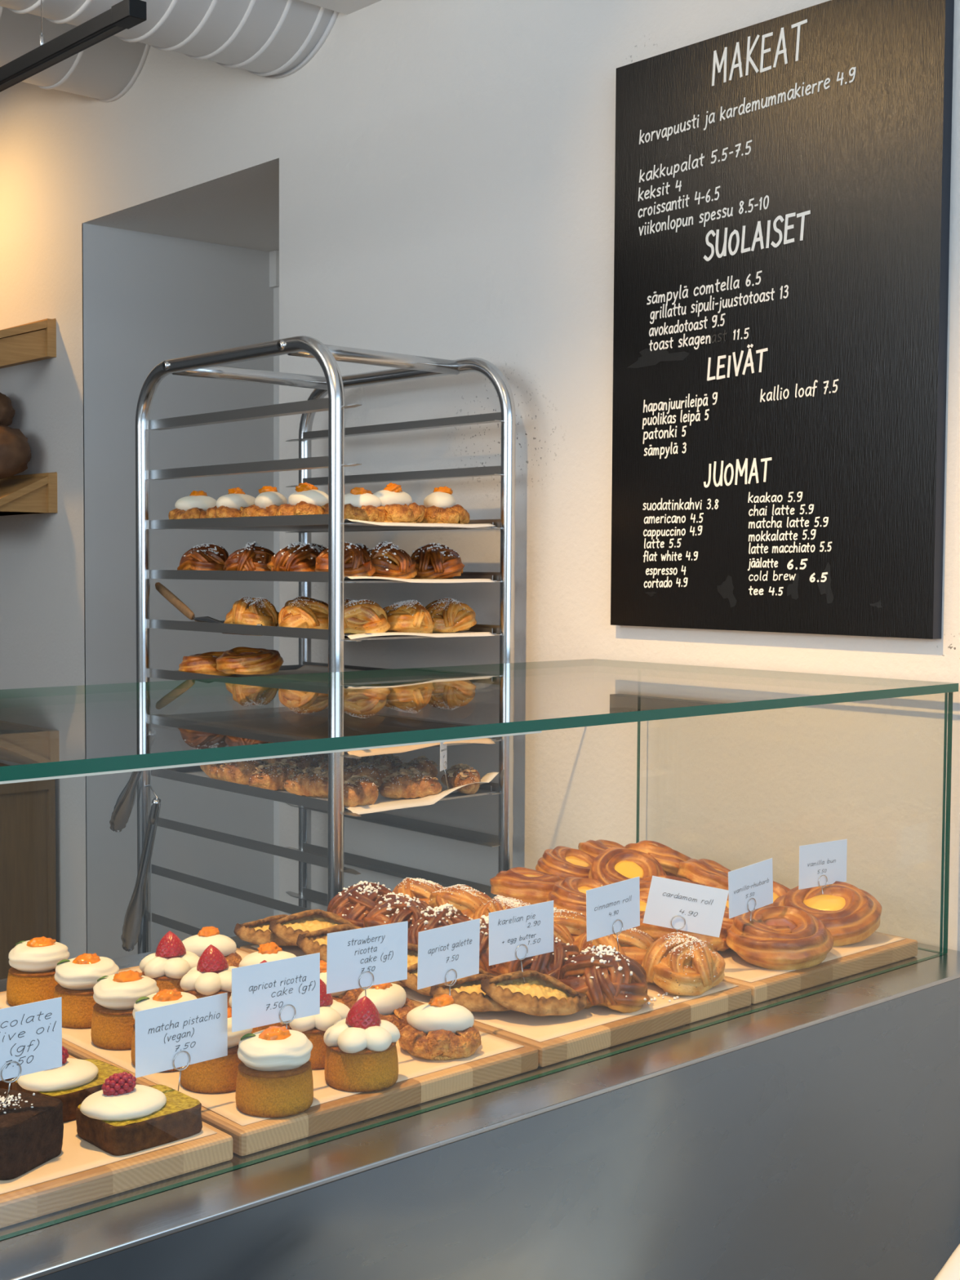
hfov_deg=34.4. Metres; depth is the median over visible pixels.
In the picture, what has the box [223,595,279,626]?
roll
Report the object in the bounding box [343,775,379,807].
croissant
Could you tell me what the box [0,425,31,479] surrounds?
loaf
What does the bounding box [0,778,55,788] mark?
countertop
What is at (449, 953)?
price card
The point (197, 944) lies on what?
pastry
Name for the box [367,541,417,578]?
cinnamon roll
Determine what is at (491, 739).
baking tray
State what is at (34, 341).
shelf
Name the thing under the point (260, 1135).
serving board
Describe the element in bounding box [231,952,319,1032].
price card
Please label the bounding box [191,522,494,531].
baking tray
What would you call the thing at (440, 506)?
pastry
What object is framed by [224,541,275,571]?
cinnamon roll
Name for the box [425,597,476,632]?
roll
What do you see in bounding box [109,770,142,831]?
tongs
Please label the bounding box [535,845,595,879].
bun
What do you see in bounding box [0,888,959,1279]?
countertop
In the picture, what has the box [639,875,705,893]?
bun
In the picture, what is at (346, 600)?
roll
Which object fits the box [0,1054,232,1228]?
serving board
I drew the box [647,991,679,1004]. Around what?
crumbs
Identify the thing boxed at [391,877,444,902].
roll
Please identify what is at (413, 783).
croissant
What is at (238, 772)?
croissant
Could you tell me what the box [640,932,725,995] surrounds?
roll
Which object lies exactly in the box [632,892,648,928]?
bun
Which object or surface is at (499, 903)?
roll
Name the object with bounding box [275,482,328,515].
pastry
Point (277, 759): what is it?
croissant
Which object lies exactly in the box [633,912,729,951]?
bun
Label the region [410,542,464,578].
cinnamon roll
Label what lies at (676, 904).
price card
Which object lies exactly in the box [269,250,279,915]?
trim
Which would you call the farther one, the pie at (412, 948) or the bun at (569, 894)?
the bun at (569, 894)
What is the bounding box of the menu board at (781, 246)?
[610,0,954,639]
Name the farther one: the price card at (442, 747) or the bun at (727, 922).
the price card at (442, 747)
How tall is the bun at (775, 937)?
0.070 m
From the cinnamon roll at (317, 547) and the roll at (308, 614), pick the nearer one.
the roll at (308, 614)
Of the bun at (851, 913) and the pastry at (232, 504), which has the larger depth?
the pastry at (232, 504)
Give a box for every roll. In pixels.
[177,542,228,570]
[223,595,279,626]
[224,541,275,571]
[266,542,319,571]
[278,599,328,629]
[284,595,328,606]
[310,542,326,553]
[314,542,376,577]
[326,880,391,928]
[344,598,358,604]
[344,599,390,634]
[352,542,372,551]
[363,892,429,929]
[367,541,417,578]
[382,600,434,633]
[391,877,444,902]
[407,902,473,945]
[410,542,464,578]
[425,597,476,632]
[426,884,492,918]
[472,894,530,919]
[479,915,501,975]
[496,937,579,979]
[553,906,586,946]
[558,944,650,1013]
[577,928,654,964]
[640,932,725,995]
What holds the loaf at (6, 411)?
on the loaf at (15, 448)
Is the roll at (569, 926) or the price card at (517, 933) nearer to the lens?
the price card at (517, 933)
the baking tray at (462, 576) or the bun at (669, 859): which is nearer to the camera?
the bun at (669, 859)
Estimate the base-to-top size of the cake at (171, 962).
0.095 m
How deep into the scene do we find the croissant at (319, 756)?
3.38 m
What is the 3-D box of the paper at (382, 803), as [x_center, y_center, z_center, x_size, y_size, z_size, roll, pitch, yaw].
[-0.311,0.276,3.171,0.354,0.047,0.648,-2,4,-42]
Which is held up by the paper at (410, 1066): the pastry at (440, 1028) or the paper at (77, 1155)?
the pastry at (440, 1028)
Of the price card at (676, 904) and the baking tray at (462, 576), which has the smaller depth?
the price card at (676, 904)
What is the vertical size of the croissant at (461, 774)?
0.056 m
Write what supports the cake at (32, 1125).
on the paper at (77, 1155)
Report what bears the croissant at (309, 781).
on the paper at (382, 803)
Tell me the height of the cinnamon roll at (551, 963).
0.078 m
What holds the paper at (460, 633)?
on the baking tray at (472, 628)
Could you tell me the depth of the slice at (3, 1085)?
1.66 m
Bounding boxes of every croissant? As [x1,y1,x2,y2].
[200,762,226,779]
[215,759,269,785]
[248,761,301,790]
[260,756,286,763]
[278,754,319,769]
[283,765,328,798]
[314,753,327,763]
[318,757,349,770]
[322,754,364,766]
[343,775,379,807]
[344,762,393,791]
[353,753,403,772]
[379,768,442,799]
[395,755,438,777]
[440,763,479,794]
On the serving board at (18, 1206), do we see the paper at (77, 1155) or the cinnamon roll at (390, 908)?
the paper at (77, 1155)
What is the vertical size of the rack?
1.970 m
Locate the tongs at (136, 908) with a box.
[120,784,160,951]
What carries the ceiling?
attached to the wall at (437, 180)
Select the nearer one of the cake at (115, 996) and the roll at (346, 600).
the cake at (115, 996)
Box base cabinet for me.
[0,778,56,979]
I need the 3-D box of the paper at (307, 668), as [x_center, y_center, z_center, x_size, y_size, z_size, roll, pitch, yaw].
[-0.315,0.077,3.167,0.354,0.019,0.634,-2,4,-42]
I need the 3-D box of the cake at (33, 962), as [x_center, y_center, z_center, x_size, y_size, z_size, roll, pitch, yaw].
[-0.577,0.430,2.028,0.082,0.084,0.082,-1,3,-25]
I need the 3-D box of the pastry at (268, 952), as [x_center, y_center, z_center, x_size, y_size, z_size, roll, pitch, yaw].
[-0.286,0.439,2.080,0.101,0.066,0.105,2,3,30]
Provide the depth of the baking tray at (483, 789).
3.09 m
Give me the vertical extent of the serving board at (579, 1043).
0.026 m
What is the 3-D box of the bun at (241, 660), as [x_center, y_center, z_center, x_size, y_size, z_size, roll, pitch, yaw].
[-0.472,0.043,3.172,0.140,0.054,0.131,0,3,2]
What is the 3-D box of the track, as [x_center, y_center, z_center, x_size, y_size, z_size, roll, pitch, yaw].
[-1.506,-1.500,3.469,0.031,0.950,2.912,-2,4,-42]
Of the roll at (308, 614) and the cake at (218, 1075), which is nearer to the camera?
the cake at (218, 1075)
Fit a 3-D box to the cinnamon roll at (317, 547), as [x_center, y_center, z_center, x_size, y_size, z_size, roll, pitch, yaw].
[-0.356,-0.170,3.316,0.112,0.076,0.113,-2,4,-43]
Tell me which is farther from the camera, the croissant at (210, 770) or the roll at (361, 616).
the croissant at (210, 770)
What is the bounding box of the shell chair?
[933,1244,959,1279]
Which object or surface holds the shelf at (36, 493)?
attached to the wall at (437, 180)
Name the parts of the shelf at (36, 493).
panel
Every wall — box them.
[0,0,959,959]
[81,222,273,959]
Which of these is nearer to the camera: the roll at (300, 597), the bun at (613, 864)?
the bun at (613, 864)
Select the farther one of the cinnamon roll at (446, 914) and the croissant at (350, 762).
the croissant at (350, 762)
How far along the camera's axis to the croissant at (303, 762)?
3.21 m
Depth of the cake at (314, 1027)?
1.76 m
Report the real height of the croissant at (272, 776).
0.056 m
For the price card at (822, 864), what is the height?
0.106 m
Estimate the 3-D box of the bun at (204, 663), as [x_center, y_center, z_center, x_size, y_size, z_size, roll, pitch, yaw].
[-0.567,0.051,3.265,0.128,0.050,0.146,2,3,25]
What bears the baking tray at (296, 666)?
on the rack
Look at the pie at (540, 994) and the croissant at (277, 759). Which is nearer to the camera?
the pie at (540, 994)
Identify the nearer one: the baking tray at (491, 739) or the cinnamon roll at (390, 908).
the cinnamon roll at (390, 908)
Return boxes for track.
[0,0,146,92]
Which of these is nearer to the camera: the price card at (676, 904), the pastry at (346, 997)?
the pastry at (346, 997)
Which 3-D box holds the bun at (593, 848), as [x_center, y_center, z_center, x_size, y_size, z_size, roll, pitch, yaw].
[0.244,0.399,2.789,0.145,0.079,0.133,2,3,37]
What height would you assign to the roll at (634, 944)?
0.072 m
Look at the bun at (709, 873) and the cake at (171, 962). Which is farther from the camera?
the bun at (709, 873)
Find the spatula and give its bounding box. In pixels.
[155,582,262,635]
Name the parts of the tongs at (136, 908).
arm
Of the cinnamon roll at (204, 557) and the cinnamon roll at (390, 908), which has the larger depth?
the cinnamon roll at (204, 557)
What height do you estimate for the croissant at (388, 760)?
0.056 m
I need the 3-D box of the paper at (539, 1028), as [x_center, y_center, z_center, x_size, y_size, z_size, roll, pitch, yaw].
[0.005,0.467,2.227,0.381,0.001,0.622,-2,4,-42]
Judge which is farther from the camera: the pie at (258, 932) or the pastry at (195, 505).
the pastry at (195, 505)
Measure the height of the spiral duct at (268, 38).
0.512 m
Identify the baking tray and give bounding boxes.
[165,765,495,811]
[173,664,364,671]
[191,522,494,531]
[193,620,497,639]
[344,574,497,582]
[344,737,496,754]
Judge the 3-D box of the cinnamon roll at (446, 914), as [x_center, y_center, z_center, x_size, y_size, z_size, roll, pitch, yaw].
[-0.053,0.427,2.273,0.126,0.080,0.124,1,3,9]
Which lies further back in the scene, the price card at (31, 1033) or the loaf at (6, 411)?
the loaf at (6, 411)
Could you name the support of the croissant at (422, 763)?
on the paper at (382, 803)
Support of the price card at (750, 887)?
on the bun at (775, 937)
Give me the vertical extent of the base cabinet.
0.915 m
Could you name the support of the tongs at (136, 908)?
hanging from the rack
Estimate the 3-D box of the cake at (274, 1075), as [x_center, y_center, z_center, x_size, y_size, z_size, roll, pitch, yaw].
[-0.217,0.452,1.642,0.082,0.083,0.082,3,4,42]
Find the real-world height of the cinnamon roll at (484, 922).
0.081 m
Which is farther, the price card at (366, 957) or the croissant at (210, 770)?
the croissant at (210, 770)
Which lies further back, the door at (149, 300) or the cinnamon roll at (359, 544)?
the door at (149, 300)
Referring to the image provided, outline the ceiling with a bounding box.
[299,0,381,14]
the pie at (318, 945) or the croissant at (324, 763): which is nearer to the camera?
the pie at (318, 945)
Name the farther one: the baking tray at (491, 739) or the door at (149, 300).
the door at (149, 300)
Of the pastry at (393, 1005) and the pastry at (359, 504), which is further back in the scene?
the pastry at (359, 504)
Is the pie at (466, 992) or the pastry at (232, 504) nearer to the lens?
the pie at (466, 992)
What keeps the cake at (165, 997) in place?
on the paper at (410, 1066)
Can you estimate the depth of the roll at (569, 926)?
2.25 m
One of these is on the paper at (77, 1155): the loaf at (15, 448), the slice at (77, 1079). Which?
the slice at (77, 1079)
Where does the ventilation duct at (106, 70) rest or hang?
attached to the wall at (437, 180)
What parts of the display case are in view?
pane, panel, pane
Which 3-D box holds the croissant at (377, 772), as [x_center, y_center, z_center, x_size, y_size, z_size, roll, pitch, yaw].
[-0.224,0.271,3.066,0.123,0.056,0.068,0,3,-8]
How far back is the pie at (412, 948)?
2.14 m
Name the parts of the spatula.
handle, blade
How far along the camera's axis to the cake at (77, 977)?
1.91 m
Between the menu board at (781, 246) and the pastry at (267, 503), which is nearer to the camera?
the menu board at (781, 246)
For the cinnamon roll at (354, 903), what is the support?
on the paper at (539, 1028)
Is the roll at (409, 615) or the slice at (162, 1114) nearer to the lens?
the slice at (162, 1114)
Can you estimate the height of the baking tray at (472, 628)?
0.014 m
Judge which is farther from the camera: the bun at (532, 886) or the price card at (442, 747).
the price card at (442, 747)
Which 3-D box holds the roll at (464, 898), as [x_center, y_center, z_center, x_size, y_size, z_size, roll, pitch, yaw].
[-0.025,0.422,2.444,0.116,0.073,0.120,-1,3,-20]
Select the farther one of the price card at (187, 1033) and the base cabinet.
the base cabinet
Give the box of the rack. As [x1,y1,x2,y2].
[135,335,515,954]
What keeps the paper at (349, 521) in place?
on the baking tray at (362, 526)
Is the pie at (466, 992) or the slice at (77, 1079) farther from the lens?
the pie at (466, 992)
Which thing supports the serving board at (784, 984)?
on the display case
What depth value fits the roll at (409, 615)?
2.96 m
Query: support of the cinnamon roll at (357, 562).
on the paper at (346, 578)
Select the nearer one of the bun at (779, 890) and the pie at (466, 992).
the pie at (466, 992)
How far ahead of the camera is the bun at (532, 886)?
2.56 m
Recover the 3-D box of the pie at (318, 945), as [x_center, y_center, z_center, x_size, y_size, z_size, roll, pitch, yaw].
[-0.197,0.439,2.239,0.122,0.042,0.094,-1,3,-27]
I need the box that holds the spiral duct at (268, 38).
[0,0,339,78]
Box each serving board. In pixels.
[0,947,537,1155]
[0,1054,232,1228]
[240,943,751,1066]
[723,931,917,1004]
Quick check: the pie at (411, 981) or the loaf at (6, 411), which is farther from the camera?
the loaf at (6, 411)
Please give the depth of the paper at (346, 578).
2.92 m
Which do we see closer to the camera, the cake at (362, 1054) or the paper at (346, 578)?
the cake at (362, 1054)
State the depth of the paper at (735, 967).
2.27 m
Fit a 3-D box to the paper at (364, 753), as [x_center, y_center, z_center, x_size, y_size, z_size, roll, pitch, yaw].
[-0.315,0.189,3.170,0.354,0.014,0.638,-2,4,-42]
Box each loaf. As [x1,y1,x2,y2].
[0,392,14,426]
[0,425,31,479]
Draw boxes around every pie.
[233,914,293,946]
[268,909,357,946]
[296,924,362,962]
[390,942,417,986]
[398,962,497,995]
[429,973,509,1012]
[480,969,586,1016]
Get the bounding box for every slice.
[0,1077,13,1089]
[11,1045,129,1122]
[75,1071,202,1155]
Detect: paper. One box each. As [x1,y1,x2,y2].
[0,949,524,1125]
[0,1119,217,1194]
[186,770,498,814]
[226,664,365,677]
[251,944,738,1042]
[277,624,494,639]
[344,518,495,528]
[344,576,494,582]
[345,737,495,756]
[716,931,906,982]
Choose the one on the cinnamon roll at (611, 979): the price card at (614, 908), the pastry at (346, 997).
the price card at (614, 908)
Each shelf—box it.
[0,318,56,368]
[0,471,57,515]
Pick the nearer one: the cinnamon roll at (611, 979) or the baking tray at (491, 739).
the cinnamon roll at (611, 979)
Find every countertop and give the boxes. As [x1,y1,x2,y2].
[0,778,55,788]
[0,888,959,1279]
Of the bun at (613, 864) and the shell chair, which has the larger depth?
the bun at (613, 864)
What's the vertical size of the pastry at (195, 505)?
0.077 m
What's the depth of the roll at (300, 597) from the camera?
3.19 m
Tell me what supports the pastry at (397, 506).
on the paper at (349, 521)
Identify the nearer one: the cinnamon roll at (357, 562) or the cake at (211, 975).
the cake at (211, 975)
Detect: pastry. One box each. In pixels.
[168,490,217,519]
[182,926,241,967]
[205,487,255,518]
[237,942,296,967]
[240,485,287,516]
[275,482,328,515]
[320,960,362,1004]
[344,487,385,522]
[346,982,415,1030]
[372,482,424,523]
[398,993,481,1060]
[419,485,470,524]
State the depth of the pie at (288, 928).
2.30 m
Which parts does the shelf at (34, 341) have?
panel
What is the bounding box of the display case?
[0,658,959,1279]
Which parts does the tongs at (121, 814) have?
arm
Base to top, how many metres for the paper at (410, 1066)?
0.001 m
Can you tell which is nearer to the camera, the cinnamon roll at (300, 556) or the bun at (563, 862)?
the bun at (563, 862)
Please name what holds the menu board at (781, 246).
attached to the wall at (437, 180)
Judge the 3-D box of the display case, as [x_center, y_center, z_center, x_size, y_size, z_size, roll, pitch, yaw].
[-0.648,0.780,1.685,3.096,1.373,0.897,-2,4,-42]
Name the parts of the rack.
tray rail, tray rail, tray rail, frame, tray rail, tray rail, tray rail, tray rail, tray rail, tray rail, tray rail, tray rail, tray rail, tray rail, tray rail, tray rail, tray rail, tray rail, tray rail, frame, tray rail, tray rail, tray rail, tray rail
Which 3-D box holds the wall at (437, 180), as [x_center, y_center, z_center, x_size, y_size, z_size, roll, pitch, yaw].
[0.370,-0.287,3.427,0.800,3.350,8.400,-2,4,-42]
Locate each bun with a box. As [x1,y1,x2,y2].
[177,651,233,675]
[215,646,284,675]
[489,866,564,904]
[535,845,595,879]
[546,876,608,916]
[577,840,623,857]
[588,847,666,884]
[623,840,691,877]
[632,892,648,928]
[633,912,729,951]
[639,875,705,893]
[676,858,730,889]
[721,896,734,930]
[725,906,834,969]
[727,880,790,906]
[771,880,881,946]
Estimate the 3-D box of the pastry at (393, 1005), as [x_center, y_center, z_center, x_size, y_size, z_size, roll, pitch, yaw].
[-0.124,0.448,1.911,0.101,0.066,0.105,-1,3,-18]
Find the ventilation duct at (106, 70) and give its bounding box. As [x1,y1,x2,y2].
[0,5,150,102]
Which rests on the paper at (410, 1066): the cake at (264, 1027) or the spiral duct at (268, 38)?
the cake at (264, 1027)
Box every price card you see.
[0,996,62,1102]
[134,992,227,1091]
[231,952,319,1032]
[326,920,408,995]
[417,918,479,995]
[440,742,448,788]
[488,900,553,982]
[586,876,639,951]
[642,875,728,937]
[728,857,773,920]
[798,839,847,893]
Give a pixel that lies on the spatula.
(166, 593)
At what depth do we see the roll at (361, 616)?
2.89 m
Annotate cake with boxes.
[0,1088,63,1180]
[6,936,69,1006]
[53,953,119,1028]
[90,969,159,1049]
[130,988,196,1071]
[139,930,199,991]
[179,944,236,1007]
[179,1007,253,1093]
[228,960,282,1033]
[235,1026,313,1117]
[280,978,350,1070]
[323,995,399,1092]

